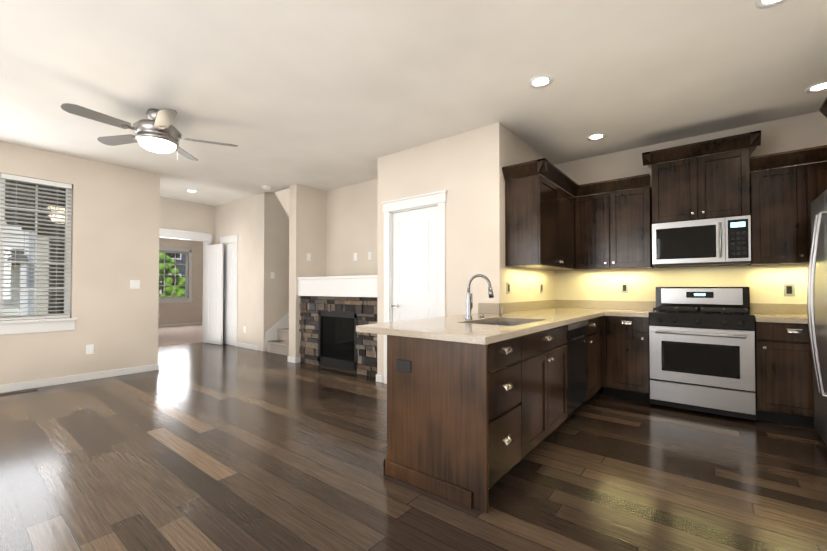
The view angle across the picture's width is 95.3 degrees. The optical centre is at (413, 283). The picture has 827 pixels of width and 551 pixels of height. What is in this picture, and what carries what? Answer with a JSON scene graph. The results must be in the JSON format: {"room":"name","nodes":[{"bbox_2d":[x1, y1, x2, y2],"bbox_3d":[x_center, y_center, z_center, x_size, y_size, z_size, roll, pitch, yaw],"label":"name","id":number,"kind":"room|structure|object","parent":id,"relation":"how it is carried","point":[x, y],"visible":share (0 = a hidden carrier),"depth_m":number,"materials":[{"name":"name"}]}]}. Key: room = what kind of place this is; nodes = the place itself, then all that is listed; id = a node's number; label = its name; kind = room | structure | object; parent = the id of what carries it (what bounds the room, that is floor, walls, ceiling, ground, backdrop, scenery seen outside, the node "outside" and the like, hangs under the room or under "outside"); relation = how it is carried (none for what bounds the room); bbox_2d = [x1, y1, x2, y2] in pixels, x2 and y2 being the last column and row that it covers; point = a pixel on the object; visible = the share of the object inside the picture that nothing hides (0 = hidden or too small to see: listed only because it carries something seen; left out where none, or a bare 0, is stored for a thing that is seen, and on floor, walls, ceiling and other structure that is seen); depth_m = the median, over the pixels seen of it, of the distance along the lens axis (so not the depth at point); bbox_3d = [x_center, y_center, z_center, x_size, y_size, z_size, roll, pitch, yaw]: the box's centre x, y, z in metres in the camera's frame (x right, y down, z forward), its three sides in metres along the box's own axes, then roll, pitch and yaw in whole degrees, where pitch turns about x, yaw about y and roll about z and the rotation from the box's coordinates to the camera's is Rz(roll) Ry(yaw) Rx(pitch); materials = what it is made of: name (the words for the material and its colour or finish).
{"room":"kitchen","nodes":[
{"label":"kitchen","id":0,"kind":"room"},
{"bbox_2d":[0,141,159,384],"bbox_3d":[-4.679,-0.409,3.998,0.150,3.200,3.400,-1,-1,38],"label":"wall","id":1,"kind":"structure","parent":0,"point":[121,215],"depth_m":4.78,"materials":[{"name":"beige paint"}]},
{"bbox_2d":[0,174,77,334],"bbox_3d":[-4.925,-0.328,3.643,0.185,1.768,2.530,-1,-1,38],"label":"living room window","id":2,"kind":"structure","parent":1,"relation":"in","point":[36,269],"depth_m":4.38,"materials":[{"name":"white"}]},
{"bbox_2d":[0,173,71,320],"bbox_3d":[-4.915,-0.405,3.636,0.068,1.613,2.410,-1,-1,38],"label":"window blinds","id":3,"kind":"object","parent":2,"relation":"attached to","point":[16,178],"visible":1,"depth_m":4.34,"materials":[{"name":"white plastic"}]},
{"bbox_2d":[0,363,158,392],"bbox_3d":[-4.602,1.148,3.942,0.017,0.085,3.384,-1,-1,38],"label":"baseboard","id":4,"kind":"structure","parent":1,"relation":"attached to","point":[61,380],"depth_m":4.56,"materials":[{"name":"white wood"}]},
{"bbox_2d":[86,344,93,353],"bbox_3d":[-4.020,0.821,4.682,0.009,0.118,0.075,-1,-1,38],"label":"outlet","id":5,"kind":"object","parent":1,"relation":"attached to","point":[90,349],"visible":1,"depth_m":4.68,"materials":[{"name":"white plastic"}]},
{"bbox_2d":[130,280,139,288],"bbox_3d":[-3.734,0.016,5.054,0.009,0.118,0.115,-1,-1,38],"label":"light switch","id":6,"kind":"object","parent":1,"relation":"attached to","point":[134,284],"visible":1,"depth_m":5.05,"materials":[{"name":"white plastic"}]},
{"bbox_2d":[158,324,201,346],"bbox_3d":[-5.988,1.291,9.482,4.250,0.062,4.600,-1,-1,38],"label":"floor","id":7,"kind":"structure","parent":0,"point":[176,335],"depth_m":9.03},
{"bbox_2d":[160,197,211,324],"bbox_3d":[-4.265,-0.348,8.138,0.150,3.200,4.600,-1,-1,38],"label":"wall","id":8,"kind":"structure","parent":0,"point":[174,214],"depth_m":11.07,"materials":[{"name":"beige paint"}]},
{"bbox_2d":[159,250,187,298],"bbox_3d":[-7.411,-0.250,11.049,0.060,1.406,1.446,-1,-1,38],"label":"window","id":9,"kind":"structure","parent":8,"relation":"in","point":[185,275],"depth_m":11.35,"materials":[{"name":"white"}]},
{"bbox_2d":[158,322,201,326],"bbox_3d":[-7.483,1.248,10.765,0.014,0.085,4.450,-1,-1,38],"label":"baseboard","id":10,"kind":"structure","parent":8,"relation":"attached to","point":[197,323],"depth_m":11.35,"materials":[{"name":"white wood"}]},
{"bbox_2d":[159,228,213,342],"bbox_3d":[-4.755,0.092,7.485,0.186,2.300,1.430,-1,-1,38],"label":"door frame","id":11,"kind":"structure","parent":8,"relation":"attached to","point":[207,239],"depth_m":7.94,"materials":[{"name":"white wood"}]},
{"bbox_2d":[205,244,222,344],"bbox_3d":[-4.089,0.223,7.730,0.591,2.030,0.035,-1,-1,32],"label":"door leaf","id":12,"kind":"structure","parent":8,"relation":"in","point":[214,301],"depth_m":7.69,"materials":[{"name":"white wood"}]},
{"bbox_2d":[212,198,243,345],"bbox_3d":[-3.496,-0.357,7.546,1.770,3.200,0.170,-1,-1,38],"label":"wall","id":13,"kind":"structure","parent":0,"point":[227,218],"depth_m":7.47,"materials":[{"name":"beige paint"}]},
{"bbox_2d":[223,243,234,344],"bbox_3d":[-3.734,0.217,7.632,0.492,2.038,0.014,-1,-1,38],"label":"closet door","id":14,"kind":"structure","parent":13,"relation":"in","point":[228,288],"depth_m":7.62,"materials":[{"name":"white wood"}]},
{"bbox_2d":[220,234,238,345],"bbox_3d":[-3.739,0.144,7.627,0.750,2.200,0.036,-1,-1,38],"label":"door frame","id":15,"kind":"structure","parent":13,"relation":"attached to","point":[233,238],"depth_m":7.44,"materials":[{"name":"white wood"}]},
{"bbox_2d":[237,342,258,350],"bbox_3d":[-3.149,1.195,7.156,0.810,0.085,0.014,-1,-1,38],"label":"baseboard","id":16,"kind":"structure","parent":13,"relation":"attached to","point":[244,345],"depth_m":7.12,"materials":[{"name":"white wood"}]},
{"bbox_2d":[244,184,323,361],"bbox_3d":[-0.913,-1.398,8.129,1.530,5.300,4.770,-1,-1,38],"label":"wall","id":17,"kind":"structure","parent":0,"point":[281,227],"depth_m":6.91,"materials":[{"name":"beige paint"}]},
{"bbox_2d":[265,313,288,350],"bbox_3d":[-1.383,-0.388,8.493,0.018,3.291,4.200,-1,-1,38],"label":"trim","id":18,"kind":"structure","parent":17,"relation":"attached to","point":[272,332],"depth_m":6.99,"materials":[{"name":"white wood"}]},
{"bbox_2d":[307,253,310,260],"bbox_3d":[-1.651,-0.410,5.948,0.009,0.118,0.075,-1,-1,38],"label":"light switch","id":19,"kind":"object","parent":17,"relation":"attached to","point":[308,256],"visible":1,"depth_m":5.94,"materials":[{"name":"white plastic"}]},
{"bbox_2d":[324,179,375,276],"bbox_3d":[-0.655,-0.384,5.680,1.880,3.200,0.180,-1,-1,38],"label":"wall","id":20,"kind":"structure","parent":0,"point":[349,211],"depth_m":5.85,"materials":[{"name":"beige paint"}]},
{"bbox_2d":[368,252,371,259],"bbox_3d":[-0.647,-0.406,5.579,0.075,0.118,0.009,-1,-1,38],"label":"outlet","id":21,"kind":"object","parent":20,"relation":"attached to","point":[369,255],"visible":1,"depth_m":5.57,"materials":[{"name":"white plastic"}]},
{"bbox_2d":[0,342,826,550],"bbox_3d":[-0.688,1.226,4.699,10.000,0.050,9.800,-1,-1,38],"label":"floor","id":22,"kind":"structure","parent":0,"point":[201,446],"depth_m":2.29,"materials":[{"name":"brown wood"}]},
{"bbox_2d":[0,389,38,395],"bbox_3d":[-4.314,1.189,4.080,0.110,0.006,0.360,-1,-1,38],"label":"floor vent","id":23,"kind":"object","parent":22,"relation":"in","point":[18,392],"visible":1,"depth_m":4.10,"materials":[{"name":"brown metal"}]},
{"bbox_2d":[267,328,288,355],"bbox_3d":[-0.984,-0.175,8.031,1.175,2.850,4.082,-1,-1,38],"label":"stairs","id":24,"kind":"structure","parent":22,"relation":"on","point":[280,345],"depth_m":6.63,"materials":[{"name":"carpet"}]},
{"bbox_2d":[299,296,376,376],"bbox_3d":[-0.910,0.702,5.448,1.762,1.020,0.508,-1,-1,38],"label":"fireplace","id":25,"kind":"object","parent":22,"relation":"on","point":[331,337],"visible":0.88,"depth_m":5.26,"materials":[{"name":"stone"}]},
{"bbox_2d":[297,275,376,296],"bbox_3d":[-0.922,0.049,5.443,1.764,0.283,0.547,-1,-1,38],"label":"mantel shelf","id":26,"kind":"object","parent":25,"relation":"on","point":[351,286],"visible":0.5,"depth_m":5.19,"materials":[{"name":"white wood"}]},
{"bbox_2d":[384,334,527,513],"bbox_3d":[0.261,0.741,2.314,0.682,0.850,0.512,-1,-1,38],"label":"base cabinet","id":27,"kind":"object","parent":22,"relation":"on","point":[484,400],"depth_m":2.08,"materials":[{"name":"brown wood"}]},
{"bbox_2d":[356,319,531,345],"bbox_3d":[0.179,0.296,2.399,0.935,0.040,0.605,-1,-1,38],"label":"countertop","id":28,"kind":"structure","parent":27,"relation":"on","point":[474,333],"depth_m":2.22,"materials":[{"name":"beige stone"}]},
{"bbox_2d":[424,314,495,321],"bbox_3d":[0.356,0.305,3.060,0.390,0.040,0.651,-1,-1,38],"label":"countertop","id":29,"kind":"structure","parent":27,"relation":"on","point":[479,317],"depth_m":3.01,"materials":[{"name":"beige stone"}]},
{"bbox_2d":[528,350,567,453],"bbox_3d":[0.671,0.864,2.814,0.660,0.620,0.909,-1,-1,38],"label":"base cabinet","id":30,"kind":"object","parent":22,"relation":"on","point":[547,372],"depth_m":2.59,"materials":[{"name":"brown wood"}]},
{"bbox_2d":[552,318,591,417],"bbox_3d":[1.145,0.758,3.411,0.662,0.850,0.734,-1,-1,38],"label":"base cabinet","id":31,"kind":"object","parent":22,"relation":"on","point":[575,340],"depth_m":3.20,"materials":[{"name":"brown wood"}]},
{"bbox_2d":[484,314,579,325],"bbox_3d":[0.895,0.309,3.301,0.935,0.040,0.396,-1,-1,38],"label":"countertop","id":32,"kind":"structure","parent":31,"relation":"on","point":[507,317],"depth_m":3.14,"materials":[{"name":"beige stone"}]},
{"bbox_2d":[557,320,587,427],"bbox_3d":[1.150,0.748,3.406,0.656,0.828,0.600,-1,-1,38],"label":"dishwasher","id":33,"kind":"object","parent":31,"relation":"in","point":[577,330],"depth_m":3.19,"materials":[{"name":"black"}]},
{"bbox_2d":[592,318,599,396],"bbox_3d":[1.452,0.763,3.797,0.662,0.850,0.381,-1,-1,38],"label":"base cabinet","id":34,"kind":"object","parent":22,"relation":"on","point":[595,321],"depth_m":3.70,"materials":[{"name":"brown wood"}]},
{"bbox_2d":[600,318,603,387],"bbox_3d":[1.634,0.767,4.026,0.662,0.850,0.319,-1,-1,38],"label":"base cabinet","id":35,"kind":"object","parent":22,"relation":"on","point":[601,319],"depth_m":3.95,"materials":[{"name":"brown wood"}]},
{"bbox_2d":[604,314,649,401],"bbox_3d":[2.325,0.767,4.054,0.430,0.850,0.627,-1,-1,38],"label":"base cabinet","id":36,"kind":"object","parent":22,"relation":"on","point":[626,340],"depth_m":3.81,"materials":[{"name":"brown wood"}]},
{"bbox_2d":[516,306,603,333],"bbox_3d":[1.278,0.313,3.603,0.711,0.040,2.647,-1,-1,38],"label":"countertop","id":37,"kind":"structure","parent":36,"relation":"on","point":[561,312],"depth_m":3.51,"materials":[{"name":"beige stone"}]},
{"bbox_2d":[464,274,493,317],"bbox_3d":[0.533,0.110,2.994,0.249,0.349,0.098,-1,-1,38],"label":"faucet","id":38,"kind":"object","parent":37,"relation":"on","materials":[{"name":"silver metal"}]},
{"bbox_2d":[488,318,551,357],"bbox_3d":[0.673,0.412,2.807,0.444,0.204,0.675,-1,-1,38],"label":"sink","id":39,"kind":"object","parent":37,"relation":"in","point":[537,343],"depth_m":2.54,"materials":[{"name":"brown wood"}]},
{"bbox_2d":[604,310,652,317],"bbox_3d":[2.334,0.320,4.045,0.393,0.040,0.641,-1,-1,38],"label":"countertop","id":40,"kind":"structure","parent":36,"relation":"on","point":[607,313],"depth_m":3.84,"materials":[{"name":"beige stone"}]},
{"bbox_2d":[649,287,755,420],"bbox_3d":[2.752,0.600,3.629,0.762,1.130,0.712,-1,-1,38],"label":"range","id":41,"kind":"object","parent":22,"relation":"on","point":[702,348],"visible":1,"depth_m":3.42,"materials":[{"name":"silver metal"}]},
{"bbox_2d":[755,318,814,428],"bbox_3d":[3.305,0.756,3.276,0.533,0.850,0.627,-1,-1,38],"label":"base cabinet","id":42,"kind":"object","parent":22,"relation":"on","point":[783,355],"depth_m":3.10,"materials":[{"name":"brown wood"}]},
{"bbox_2d":[753,314,807,325],"bbox_3d":[3.426,0.307,3.178,0.848,0.040,0.641,-1,-1,38],"label":"countertop","id":43,"kind":"structure","parent":42,"relation":"on","point":[802,318],"depth_m":3.14,"materials":[{"name":"beige stone"}]},
{"bbox_2d":[807,190,826,447],"bbox_3d":[3.065,0.267,2.352,0.845,1.800,0.890,-1,-1,38],"label":"refrigerator","id":44,"kind":"object","parent":22,"relation":"on","point":[817,297],"visible":1,"depth_m":2.61,"materials":[{"name":"silver metal"}]},
{"bbox_2d":[0,0,826,205],"bbox_3d":[-3.021,-1.661,5.221,14.250,0.260,7.650,-1,-1,38],"label":"ceiling","id":45,"kind":"structure","parent":0,"point":[326,95],"depth_m":2.86,"materials":[{"name":"paint"}]},
{"bbox_2d":[61,103,237,161],"bbox_3d":[-2.337,-1.358,3.396,1.268,0.400,1.254,-1,-1,38],"label":"ceiling fan","id":46,"kind":"object","parent":45,"relation":"hanging from","point":[156,131],"visible":1,"depth_m":3.30,"materials":[{"name":"silver metal"}]},
{"bbox_2d":[262,185,270,189],"bbox_3d":[-2.313,-1.503,5.941,0.136,0.035,0.136,-1,-1,38],"label":"smoke detector","id":47,"kind":"object","parent":45,"relation":"attached to","point":[266,187],"visible":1,"depth_m":5.91,"materials":[{"name":"white plastic"}]},
{"bbox_2d":[529,75,552,87],"bbox_3d":[0.987,-1.562,2.925,0.180,0.007,0.180,-1,-1,38],"label":"recessed light","id":48,"kind":"object","parent":45,"relation":"in","point":[540,81],"visible":1,"depth_m":2.92,"materials":[{"name":"white"}]},
{"bbox_2d":[587,133,605,140],"bbox_3d":[1.932,-1.546,3.987,0.180,0.007,0.180,-1,-1,38],"label":"recessed light","id":49,"kind":"object","parent":45,"relation":"in","point":[596,136],"visible":0.98,"depth_m":3.98,"materials":[{"name":"white"}]},
{"bbox_2d":[755,0,786,8],"bbox_3d":[1.989,-1.574,2.065,0.180,0.007,0.180,-1,-1,38],"label":"recessed light","id":50,"kind":"object","parent":45,"relation":"in","point":[761,4],"visible":1,"depth_m":2.12,"materials":[{"name":"white"}]},
{"bbox_2d":[805,81,826,92],"bbox_3d":[3.242,-1.561,2.999,0.180,0.007,0.180,-1,-1,38],"label":"recessed light","id":51,"kind":"object","parent":45,"relation":"in","point":[818,87],"visible":0.98,"depth_m":3.02,"materials":[{"name":"white"}]},
{"bbox_2d":[376,127,483,382],"bbox_3d":[0.174,-0.406,4.217,1.480,3.200,0.120,-1,-1,38],"label":"wall","id":52,"kind":"structure","parent":0,"point":[454,164],"depth_m":3.96,"materials":[{"name":"beige paint"}]},
{"bbox_2d":[381,190,447,383],"bbox_3d":[0.022,0.107,4.307,0.940,2.175,0.156,-1,-1,38],"label":"door frame","id":53,"kind":"structure","parent":52,"relation":"attached to","point":[438,199],"depth_m":4.34,"materials":[{"name":"white wood"}]},
{"bbox_2d":[392,206,437,321],"bbox_3d":[0.005,0.172,4.283,0.674,2.026,0.104,-1,-1,38],"label":"pantry door","id":54,"kind":"structure","parent":52,"relation":"in","point":[415,264],"depth_m":4.30,"materials":[{"name":"white wood"}]},
{"bbox_2d":[484,122,555,302],"bbox_3d":[1.274,-0.405,4.283,0.120,3.200,1.590,-1,-1,38],"label":"wall","id":55,"kind":"structure","parent":0,"point":[502,148],"depth_m":3.71,"materials":[{"name":"beige paint"}]},
{"bbox_2d":[507,282,509,293],"bbox_3d":[0.948,0.047,3.762,0.009,0.118,0.075,-1,-1,38],"label":"electrical outlet","id":56,"kind":"object","parent":55,"relation":"attached to","point":[508,287],"visible":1,"depth_m":3.75,"materials":[{"name":"plastic"}]},
{"bbox_2d":[500,300,555,313],"bbox_3d":[1.329,0.252,4.223,0.020,0.100,1.571,-1,-1,38],"label":"backsplash","id":57,"kind":"structure","parent":55,"relation":"attached to","point":[505,308],"depth_m":4.03,"materials":[{"name":"beige stone"}]},
{"bbox_2d":[504,173,557,268],"bbox_3d":[1.232,-0.589,3.852,0.346,0.845,0.618,-1,-1,38],"label":"upper cabinet","id":58,"kind":"object","parent":55,"relation":"attached to","point":[550,226],"depth_m":3.63,"materials":[{"name":"brown wood"}]},
{"bbox_2d":[540,283,542,292],"bbox_3d":[1.526,0.058,4.490,0.009,0.118,0.075,-1,-1,38],"label":"electrical outlet","id":59,"kind":"object","parent":55,"relation":"attached to","point":[541,287],"visible":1,"depth_m":4.47,"materials":[{"name":"plastic"}]},
{"bbox_2d":[538,181,581,270],"bbox_3d":[1.576,-0.583,4.235,0.408,0.845,0.653,-1,-1,38],"label":"upper cabinet","id":60,"kind":"object","parent":55,"relation":"attached to","point":[569,227],"depth_m":4.23,"materials":[{"name":"brown wood"}]},
{"bbox_2d":[556,111,826,344],"bbox_3d":[2.976,-0.408,4.055,3.070,3.200,0.150,-1,-1,38],"label":"wall","id":61,"kind":"structure","parent":0,"point":[766,283],"depth_m":3.99,"materials":[{"name":"beige paint"}]},
{"bbox_2d":[578,189,617,270],"bbox_3d":[2.125,-0.581,4.371,0.446,0.845,0.409,-1,-1,38],"label":"upper cabinet","id":62,"kind":"object","parent":61,"relation":"attached to","point":[598,213],"depth_m":4.23,"materials":[{"name":"brown wood"}]},
{"bbox_2d":[621,283,627,292],"bbox_3d":[2.445,0.056,4.368,0.075,0.118,0.009,-1,-1,38],"label":"electrical outlet","id":63,"kind":"object","parent":61,"relation":"attached to","point":[624,287],"visible":1,"depth_m":4.37,"materials":[{"name":"plastic"}]},
{"bbox_2d":[610,185,654,269],"bbox_3d":[2.397,-0.584,4.195,0.444,0.845,0.346,-1,-1,38],"label":"upper cabinet","id":64,"kind":"object","parent":61,"relation":"attached to","point":[634,227],"depth_m":4.02,"materials":[{"name":"brown wood"}]},
{"bbox_2d":[650,157,689,224],"bbox_3d":[2.742,-0.916,3.895,0.440,0.610,0.396,-1,-1,38],"label":"upper cabinet","id":65,"kind":"object","parent":61,"relation":"attached to","point":[668,203],"depth_m":3.79,"materials":[{"name":"brown wood"}]},
{"bbox_2d":[556,300,807,313],"bbox_3d":[2.883,0.249,4.005,2.726,0.100,0.021,-1,-1,38],"label":"backsplash","id":66,"kind":"structure","parent":61,"relation":"attached to","point":[755,308],"depth_m":4.23,"materials":[{"name":"beige stone"}]},
{"bbox_2d":[686,145,753,219],"bbox_3d":[2.991,-0.919,3.697,0.440,0.610,0.396,-1,-1,38],"label":"upper cabinet","id":67,"kind":"object","parent":61,"relation":"attached to","point":[719,185],"depth_m":3.54,"materials":[{"name":"brown wood"}]},
{"bbox_2d":[652,215,750,267],"bbox_3d":[2.848,-0.391,3.764,0.756,0.433,0.457,-1,-1,38],"label":"microwave","id":68,"kind":"object","parent":67,"relation":"attached to","point":[724,241],"visible":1,"depth_m":3.60,"materials":[{"name":"silver metal"}]},
{"bbox_2d":[749,165,793,265],"bbox_3d":[3.347,-0.595,3.441,0.421,0.845,0.346,-1,-1,38],"label":"upper cabinet","id":69,"kind":"object","parent":61,"relation":"attached to","point":[772,223],"depth_m":3.35,"materials":[{"name":"brown wood"}]},
{"bbox_2d":[784,284,794,295],"bbox_3d":[3.510,0.064,3.522,0.075,0.118,0.009,-1,-1,38],"label":"electrical outlet","id":70,"kind":"object","parent":61,"relation":"attached to","point":[789,289],"visible":1,"depth_m":3.52,"materials":[{"name":"plastic"}]},
{"bbox_2d":[794,157,826,264],"bbox_3d":[3.578,-0.598,3.258,0.413,0.845,0.346,-1,-1,38],"label":"upper cabinet","id":71,"kind":"object","parent":61,"relation":"attached to","point":[810,180],"depth_m":3.22,"materials":[{"name":"brown wood"}]},
{"label":"outside","id":72,"kind":"structure","parent":0,"visible":0},
{"bbox_3d":[-31.403,2.093,37.698,83.640,0.690,100.000,-1,-1,38],"label":"ground","id":73,"kind":"structure","parent":72,"visible":0},
{"bbox_2d":[5,180,64,313],"bbox_3d":[-6.333,-0.235,3.610,1.940,2.960,5.740,-1,-1,38],"label":"porch","id":74,"kind":"object","parent":73,"relation":"on","point":[50,250],"depth_m":5.66,"materials":[{"name":"grey"}]},
{"bbox_2d":[3,219,184,315],"bbox_3d":[-20.899,-1.979,22.392,11.200,7.982,21.800,-1,-1,38],"label":"houses","id":75,"kind":"structure","parent":73,"relation":"on","point":[181,259],"depth_m":18.33,"materials":[{"name":"grey"}]},
{"bbox_2d":[159,252,184,298],"bbox_3d":[-9.449,0.358,14.474,1.048,3.074,1.358,-1,-1,38],"label":"tree","id":76,"kind":"object","parent":73,"relation":"on","point":[169,283],"depth_m":14.42,"materials":[{"name":"green plant"}]}
]}

